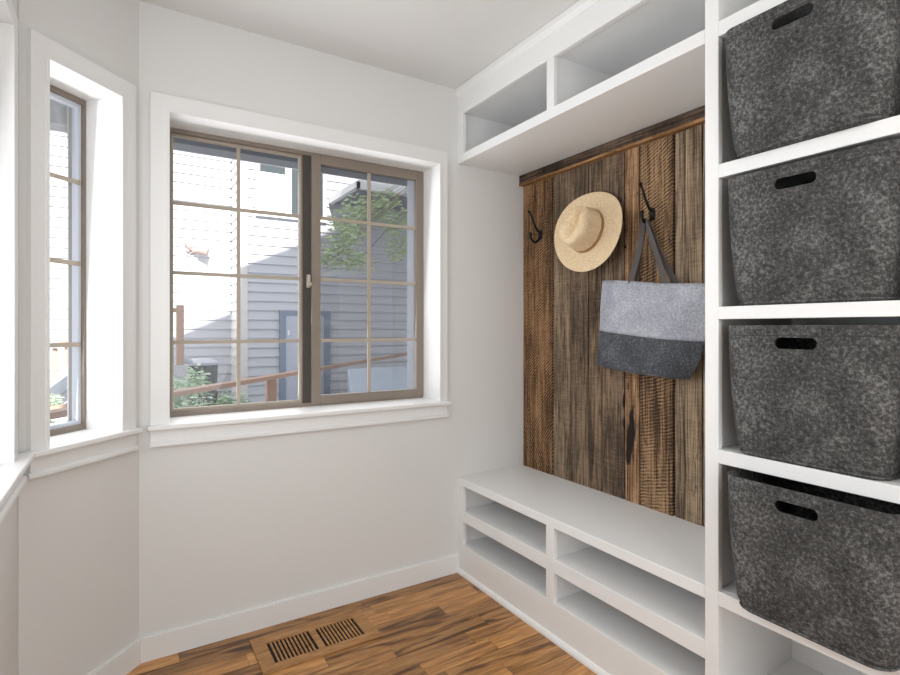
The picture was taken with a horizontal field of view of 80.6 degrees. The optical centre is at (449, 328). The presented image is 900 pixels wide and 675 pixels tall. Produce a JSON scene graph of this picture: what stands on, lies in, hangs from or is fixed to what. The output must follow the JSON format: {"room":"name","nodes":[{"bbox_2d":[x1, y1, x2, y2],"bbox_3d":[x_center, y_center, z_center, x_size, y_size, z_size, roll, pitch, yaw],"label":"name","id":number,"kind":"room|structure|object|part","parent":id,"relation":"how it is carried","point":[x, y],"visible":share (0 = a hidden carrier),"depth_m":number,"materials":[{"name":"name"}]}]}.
{"room":"mudroom","nodes":[
{"label":"mudroom","id":0,"kind":"room"},
{"bbox_2d":[0,0,16,674],"bbox_3d":[-0.248,0.011,-0.274,0.200,2.440,4.296,0,0,-32],"label":"wall","id":1,"kind":"structure","parent":0,"point":[8,527],"depth_m":1.42,"materials":[{"name":"paint"}]},
{"bbox_2d":[0,0,34,524],"bbox_3d":[-0.892,-0.219,0.806,0.242,1.316,1.590,0,0,-32],"label":"window","id":2,"kind":"structure","parent":1,"relation":"in","point":[13,465],"depth_m":1.41,"materials":[{"name":"paint"}]},
{"bbox_3d":[-0.821,-0.259,0.847,0.006,1.236,1.565,0,0,-32],"label":"casing","id":3,"kind":"part","parent":2,"relation":"part of","materials":[{"name":"paint"}]},
{"bbox_3d":[-0.892,0.368,0.806,0.242,0.018,1.590,0,0,-32],"label":"sill","id":4,"kind":"part","parent":2,"relation":"part of","materials":[{"name":"paint"}]},
{"bbox_2d":[17,0,138,674],"bbox_3d":[-1.295,0.011,1.771,0.200,2.440,0.600,0,0,13],"label":"wall","id":5,"kind":"structure","parent":0,"point":[78,527],"depth_m":1.72,"materials":[{"name":"paint"}]},
{"bbox_2d":[22,28,142,479],"bbox_3d":[-1.293,-0.226,1.761,0.277,1.330,0.408,0,0,13],"label":"window","id":6,"kind":"structure","parent":5,"relation":"in","point":[96,107],"depth_m":1.87,"materials":[{"name":"paint"}]},
{"bbox_3d":[-1.354,-0.228,1.770,0.004,1.126,0.238,0,0,13],"label":"pane","id":7,"kind":"part","parent":6,"relation":"part of","materials":[{"name":"clear glass"}]},
{"bbox_3d":[-1.355,-0.228,1.773,0.026,1.134,0.250,0,0,13],"label":"fixed sash","id":8,"kind":"part","parent":6,"relation":"part of","materials":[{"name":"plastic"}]},
{"bbox_3d":[-1.362,-0.227,1.774,0.068,1.171,0.280,0,0,13],"label":"frame","id":9,"kind":"part","parent":6,"relation":"part of","materials":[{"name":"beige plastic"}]},
{"bbox_3d":[-1.415,-0.241,1.786,0.029,1.300,0.380,0,0,13],"label":"outside trim","id":10,"kind":"part","parent":6,"relation":"part of","materials":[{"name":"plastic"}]},
{"bbox_3d":[-1.276,0.368,1.757,0.242,0.018,0.408,0,0,13],"label":"sill","id":11,"kind":"part","parent":6,"relation":"part of","materials":[{"name":"paint"}]},
{"bbox_2d":[87,638,140,674],"bbox_3d":[-1.191,1.185,1.746,0.014,0.091,0.434,0,0,13],"label":"baseboard","id":12,"kind":"structure","parent":5,"relation":"attached to","point":[123,662],"depth_m":1.88,"materials":[{"name":"paint"}]},
{"bbox_2d":[139,1,523,636],"bbox_3d":[-0.452,0.011,2.508,1.927,2.440,0.200,0,0,-32],"label":"wall","id":13,"kind":"structure","parent":0,"point":[231,525],"depth_m":2.33,"materials":[{"name":"paint"}]},
{"bbox_2d":[50,99,406,185],"bbox_3d":[1.730,-1.179,1.366,7.620,0.500,5.700,0,0,-32],"label":"eave","id":14,"kind":"object","parent":13,"relation":"attached to","point":[56,124],"depth_m":2.87,"materials":[{"name":"paint"}]},
{"bbox_2d":[50,130,406,186],"bbox_3d":[0.234,-0.944,3.800,7.600,0.030,0.015,0,0,-32],"label":"eave edge","id":15,"kind":"structure","parent":14,"relation":"attached to","point":[50,130],"depth_m":2.99,"materials":[{"name":"white"}]},
{"bbox_2d":[139,553,458,662],"bbox_3d":[-0.551,1.185,2.321,1.396,0.091,0.014,0,0,-32],"label":"baseboard","id":16,"kind":"structure","parent":13,"relation":"attached to","point":[161,644],"depth_m":2.23,"materials":[{"name":"paint"}]},
{"bbox_2d":[147,91,451,447],"bbox_3d":[-0.630,-0.226,2.423,1.320,1.330,0.327,0,0,-32],"label":"window","id":17,"kind":"structure","parent":13,"relation":"in","point":[424,169],"depth_m":2.42,"materials":[{"name":"paint"}]},
{"bbox_3d":[-0.917,-0.227,2.316,0.536,1.144,0.023,0,0,-32],"label":"fixed sash","id":18,"kind":"part","parent":17,"relation":"part of","materials":[{"name":"clear glass"}]},
{"bbox_3d":[-0.652,-0.227,2.474,1.188,1.171,0.057,0,0,-32],"label":"frame","id":19,"kind":"part","parent":17,"relation":"part of","materials":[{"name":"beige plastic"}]},
{"bbox_3d":[-0.610,0.368,2.385,1.309,0.018,0.242,0,0,-32],"label":"sill","id":20,"kind":"part","parent":17,"relation":"part of","materials":[{"name":"paint"}]},
{"bbox_3d":[-0.392,-0.228,2.611,0.592,1.158,0.024,0,0,-32],"label":"sliding sash","id":21,"kind":"part","parent":17,"relation":"part of","materials":[{"name":"beige plastic"}]},
{"bbox_3d":[-0.696,-0.241,2.528,1.320,1.300,0.079,0,0,-32],"label":"outside trim","id":22,"kind":"part","parent":17,"relation":"part of","materials":[{"name":"plastic"}]},
{"bbox_2d":[139,0,578,88],"bbox_3d":[0.659,-1.269,0.450,2.505,0.120,4.870,0,0,-32],"label":"ceiling","id":23,"kind":"structure","parent":0,"point":[446,43],"depth_m":2.11,"materials":[{"name":"paint"}]},
{"bbox_2d":[127,573,596,674],"bbox_3d":[0.659,1.306,0.450,2.505,0.150,4.870,0,0,-32],"label":"floor","id":24,"kind":"structure","parent":0,"point":[446,625],"depth_m":2.06,"materials":[{"name":"brown wood"}]},
{"bbox_2d":[249,608,381,674],"bbox_3d":[-0.530,1.227,2.104,0.458,0.007,0.245,0,0,-32],"label":"floor vent","id":25,"kind":"object","parent":24,"relation":"in","point":[283,649],"visible":1,"depth_m":2.08,"materials":[{"name":"brown wood"}]},
{"bbox_2d":[457,465,704,674],"bbox_3d":[0.722,0.992,2.003,0.459,0.479,1.892,0,0,-32],"label":"storage bench","id":26,"kind":"object","parent":24,"relation":"on","point":[617,584],"visible":0.92,"depth_m":2.06,"materials":[{"name":"paint"}]},
{"bbox_3d":[0.243,1.010,2.808,0.426,0.441,0.019,0,0,-32],"label":"panel","id":27,"kind":"part","parent":26,"relation":"part of","materials":[{"name":"paint"}]},
{"bbox_2d":[466,536,545,593],"bbox_3d":[0.414,1.094,2.519,0.413,0.020,0.652,0,0,-32],"label":"shelf","id":28,"kind":"object","parent":26,"relation":"attached to","point":[515,564],"depth_m":2.48,"materials":[{"name":"paint"}]},
{"bbox_2d":[466,502,545,551],"bbox_3d":[0.414,0.924,2.519,0.413,0.020,0.652,0,0,-32],"label":"shelf","id":29,"kind":"object","parent":26,"relation":"attached to","point":[529,531],"depth_m":2.51,"materials":[{"name":"paint"}]},
{"bbox_3d":[0.532,1.220,1.886,0.013,0.022,1.892,0,0,-32],"label":"shoe moulding","id":30,"kind":"part","parent":26,"relation":"part of","materials":[{"name":"paint"}]},
{"bbox_2d":[557,590,704,674],"bbox_3d":[0.767,1.094,1.949,0.413,0.020,0.650,0,0,-32],"label":"shelf","id":31,"kind":"object","parent":26,"relation":"attached to","point":[664,653],"depth_m":1.87,"materials":[{"name":"paint"}]},
{"bbox_2d":[557,546,704,635],"bbox_3d":[0.767,0.924,1.949,0.413,0.020,0.650,0,0,-32],"label":"shelf","id":32,"kind":"object","parent":26,"relation":"attached to","point":[682,607],"depth_m":1.88,"materials":[{"name":"paint"}]},
{"bbox_2d":[705,0,899,674],"bbox_3d":[1.080,0.012,1.437,0.446,2.438,0.551,0,0,-32],"label":"shelving unit","id":33,"kind":"object","parent":24,"relation":"on","point":[738,641],"visible":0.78,"depth_m":1.53,"materials":[{"name":"paint"}]},
{"bbox_3d":[0.899,0.012,1.325,0.020,2.438,0.551,0,0,-32],"label":"frame","id":34,"kind":"part","parent":33,"relation":"part of","materials":[{"name":"paint"}]},
{"bbox_3d":[0.952,0.012,1.663,0.426,2.438,0.031,0,0,-32],"label":"panel","id":35,"kind":"part","parent":33,"relation":"part of","materials":[{"name":"paint"}]},
{"bbox_3d":[1.075,-0.857,1.433,0.433,0.043,0.489,0,0,-32],"label":"shelf","id":36,"kind":"part","parent":33,"relation":"part of","materials":[{"name":"paint"}]},
{"bbox_3d":[1.083,1.101,1.439,0.413,0.022,0.489,0,0,-32],"label":"shelf","id":37,"kind":"part","parent":33,"relation":"part of","materials":[{"name":"paint"}]},
{"bbox_3d":[1.075,0.772,1.433,0.433,0.041,0.489,0,0,-32],"label":"shelf","id":38,"kind":"part","parent":33,"relation":"part of","materials":[{"name":"paint"}]},
{"bbox_3d":[1.075,0.366,1.433,0.433,0.039,0.489,0,0,-32],"label":"shelf","id":39,"kind":"part","parent":33,"relation":"part of","materials":[{"name":"paint"}]},
{"bbox_3d":[1.075,-0.044,1.433,0.433,0.036,0.489,0,0,-32],"label":"shelf","id":40,"kind":"part","parent":33,"relation":"part of","materials":[{"name":"paint"}]},
{"bbox_3d":[1.075,-0.450,1.433,0.433,0.039,0.489,0,0,-32],"label":"shelf","id":41,"kind":"part","parent":33,"relation":"part of","materials":[{"name":"paint"}]},
{"bbox_2d":[725,0,899,158],"bbox_3d":[1.014,-0.646,1.414,0.370,0.355,0.398,0,0,-32],"label":"basket","id":42,"kind":"object","parent":33,"relation":"on","point":[834,68],"visible":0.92,"depth_m":1.29,"materials":[{"name":"grey fabric"}]},
{"bbox_2d":[728,469,899,671],"bbox_3d":[1.002,0.575,1.376,0.370,0.355,0.398,0,0,-31],"label":"basket","id":43,"kind":"object","parent":33,"relation":"on","point":[821,565],"visible":0.84,"depth_m":1.26,"materials":[{"name":"grey fabric"}]},
{"bbox_2d":[728,139,899,305],"bbox_3d":[1.026,-0.239,1.421,0.370,0.355,0.398,0,0,-32],"label":"basket","id":44,"kind":"object","parent":33,"relation":"on","point":[834,237],"visible":0.95,"depth_m":1.28,"materials":[{"name":"grey fabric"}]},
{"bbox_2d":[728,325,899,480],"bbox_3d":[1.028,0.170,1.422,0.370,0.355,0.398,0,0,-32],"label":"basket","id":45,"kind":"object","parent":33,"relation":"on","point":[820,397],"visible":1,"depth_m":1.29,"materials":[{"name":"grey fabric"}]},
{"bbox_3d":[1.264,0.012,1.551,0.013,2.438,0.489,0,0,-32],"label":"panel","id":46,"kind":"part","parent":33,"relation":"part of","materials":[{"name":"paint"}]},
{"label":"outside","id":47,"kind":"structure","parent":0,"visible":0},
{"bbox_3d":[-5.595,1.756,10.932,30.000,0.150,19.520,0,0,-32],"label":"ground","id":48,"kind":"structure","parent":47,"visible":0},
{"bbox_2d":[50,394,64,423],"bbox_3d":[-4.423,0.885,5.893,0.266,0.363,0.199,0,0,2],"label":"climbing shrub","id":49,"kind":"object","parent":48,"relation":"on","point":[52,402],"visible":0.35,"depth_m":5.90,"materials":[{"name":"green plant"}]},
{"bbox_2d":[50,340,66,409],"bbox_3d":[-4.619,0.640,6.118,1.542,1.202,0.915,0,0,21],"label":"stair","id":50,"kind":"structure","parent":48,"relation":"on","point":[58,383],"depth_m":6.33,"materials":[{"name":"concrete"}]},
{"bbox_2d":[173,305,187,404],"bbox_3d":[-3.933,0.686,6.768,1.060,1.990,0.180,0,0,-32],"label":"fence post","id":51,"kind":"object","parent":48,"relation":"on","point":[179,369],"visible":0.17,"depth_m":6.95,"materials":[{"name":"brown wood"}]},
{"bbox_3d":[-3.559,0.101,7.000,0.090,0.820,0.090,0,0,-32],"label":"post","id":52,"kind":"part","parent":51,"relation":"part of","materials":[{"name":"brown wood"}]},
{"bbox_2d":[175,355,218,406],"bbox_3d":[-3.696,1.001,7.767,0.593,1.360,0.467,0,0,-32],"label":"air conditioner","id":53,"kind":"object","parent":48,"relation":"on","point":[209,365],"visible":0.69,"depth_m":7.66,"materials":[{"name":"plastic"}]},
{"bbox_3d":[-3.791,0.432,7.573,0.230,0.221,0.104,0,0,-39],"label":"handle","id":54,"kind":"part","parent":53,"relation":"part of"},
{"bbox_3d":[-3.643,0.486,7.800,0.467,0.090,0.467,0,0,-32],"label":"lid","id":55,"kind":"part","parent":53,"relation":"part of","materials":[{"name":"grey metal"}]},
{"bbox_2d":[173,363,250,407],"bbox_3d":[-2.600,1.024,5.484,0.994,1.326,1.205,0,0,-32],"label":"shrub","id":56,"kind":"object","parent":48,"relation":"on","point":[177,401],"visible":0.27,"depth_m":5.53,"materials":[{"name":"green plant"}]},
{"bbox_2d":[50,131,406,423],"bbox_3d":[-3.594,-1.544,10.549,17.000,6.450,6.280,0,0,-32],"label":"house","id":57,"kind":"structure","parent":48,"relation":"on","point":[204,239],"depth_m":8.89,"materials":[{"name":"paint"}]},
{"bbox_3d":[-2.462,0.676,9.026,0.860,1.950,0.060,0,0,-32],"label":"store door frame","id":58,"kind":"part","parent":57,"relation":"part of","materials":[{"name":"paint"}]},
{"bbox_3d":[-2.458,0.716,9.019,0.660,1.870,0.013,0,0,-32],"label":"store door","id":59,"kind":"part","parent":57,"relation":"part of","materials":[{"name":"paint"}]},
{"bbox_2d":[50,353,406,419],"bbox_3d":[-1.231,1.033,5.501,0.114,1.296,7.303,0,0,11],"label":"deck railing","id":60,"kind":"object","parent":48,"relation":"on","point":[270,380],"visible":0.24,"depth_m":4.21,"materials":[{"name":"brown wood"}]},
{"bbox_3d":[-1.461,1.048,4.335,0.072,1.265,0.072,0,0,-32],"label":"rail post","id":61,"kind":"part","parent":60,"relation":"part of","materials":[{"name":"brown wood"}]},
{"bbox_2d":[321,185,406,274],"bbox_3d":[-0.485,-0.343,7.162,2.819,4.055,1.087,0,0,-32],"label":"tree","id":62,"kind":"object","parent":48,"relation":"on","point":[352,228],"visible":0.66,"depth_m":6.66,"materials":[{"name":"green plant"}]},
{"bbox_2d":[347,366,406,392],"bbox_3d":[-0.876,1.152,8.033,1.626,1.058,1.000,0,0,-32],"label":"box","id":63,"kind":"object","parent":48,"relation":"on","point":[382,378],"visible":0.14,"depth_m":8.09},
{"bbox_3d":[1.674,0.011,1.049,0.150,2.440,4.520,0,0,-32],"label":"wall","id":64,"kind":"structure","parent":0,"visible":0},
{"bbox_2d":[455,0,704,175],"bbox_3d":[0.719,-1.020,2.002,0.464,0.373,1.893,0,0,-32],"label":"cubby unit","id":65,"kind":"object","parent":64,"relation":"attached to","point":[600,72],"visible":0.91,"depth_m":2.12,"materials":[{"name":"paint"}]},
{"bbox_3d":[0.243,-0.982,2.808,0.426,0.211,0.018,0,0,-32],"label":"panel","id":66,"kind":"part","parent":65,"relation":"part of","materials":[{"name":"paint"}]},
{"bbox_3d":[0.530,-1.188,1.885,0.018,0.038,1.892,0,0,-32],"label":"crown moulding","id":67,"kind":"part","parent":65,"relation":"part of","materials":[{"name":"paint"}]},
{"bbox_3d":[0.401,-1.042,2.129,0.020,0.331,1.341,0,0,-32],"label":"frame","id":68,"kind":"part","parent":65,"relation":"part of","materials":[{"name":"paint"}]},
{"bbox_3d":[0.590,-1.096,2.247,0.426,0.018,1.342,0,0,-32],"label":"panel","id":69,"kind":"part","parent":65,"relation":"part of","materials":[{"name":"paint"}]},
{"bbox_2d":[519,105,704,526],"bbox_3d":[0.750,-0.041,2.346,0.049,1.585,1.338,0,0,-32],"label":"wood panel","id":70,"kind":"object","parent":64,"relation":"attached to","point":[638,439],"visible":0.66,"depth_m":2.36,"materials":[{"name":"brown wood"}]},
{"bbox_2d":[528,210,541,242],"bbox_3d":[0.442,-0.529,2.773,0.090,0.168,0.030,0,0,-32],"label":"coat hook","id":71,"kind":"object","parent":70,"relation":"attached to","point":[539,232],"visible":1,"depth_m":2.77,"materials":[{"name":"black metal"}]},
{"bbox_3d":[0.441,-0.553,2.772,0.087,0.119,0.017,0,0,-32],"label":"arm","id":72,"kind":"part","parent":71,"relation":"part of","materials":[{"name":"black metal"}]},
{"bbox_2d":[638,182,654,223],"bbox_3d":[0.807,-0.513,2.184,0.090,0.168,0.030,0,0,-32],"label":"coat hook","id":73,"kind":"object","parent":70,"relation":"attached to","point":[651,210],"visible":0.95,"depth_m":2.18,"materials":[{"name":"black metal"}]},
{"bbox_3d":[0.805,-0.537,2.183,0.087,0.119,0.017,0,0,-32],"label":"arm","id":74,"kind":"part","parent":73,"relation":"part of","materials":[{"name":"black metal"}]},
{"bbox_2d":[597,218,704,378],"bbox_3d":[0.787,-0.130,2.156,0.101,0.642,0.552,0,0,-29],"label":"tote bag","id":75,"kind":"object","parent":73,"relation":"hanging from","point":[646,328],"visible":1,"depth_m":2.10,"materials":[{"name":"fabric"}]},
{"bbox_3d":[0.809,-0.289,2.145,0.035,0.324,0.198,0,0,-32],"label":"handle","id":76,"kind":"part","parent":75,"relation":"part of","materials":[{"name":"grey fabric"}]},
{"bbox_3d":[0.826,-0.288,2.155,0.025,0.326,0.230,0,0,-32],"label":"handle","id":77,"kind":"part","parent":75,"relation":"part of","materials":[{"name":"grey fabric"}]},
{"bbox_3d":[0.839,-0.475,2.204,0.014,0.052,0.030,0,0,-32],"label":"plate","id":78,"kind":"part","parent":73,"relation":"part of","materials":[{"name":"black metal"}]},
{"bbox_3d":[0.642,-0.439,2.450,0.090,0.168,0.030,0,0,-32],"label":"coat hook","id":79,"kind":"object","parent":70,"relation":"attached to","visible":0},
{"bbox_2d":[554,192,622,271],"bbox_3d":[0.591,-0.440,2.390,0.190,0.368,0.360,0,0,-32],"label":"straw hat","id":80,"kind":"object","parent":79,"relation":"hanging from","point":[588,230],"visible":1,"depth_m":2.35,"materials":[{"name":"beige wicker"}]}
]}

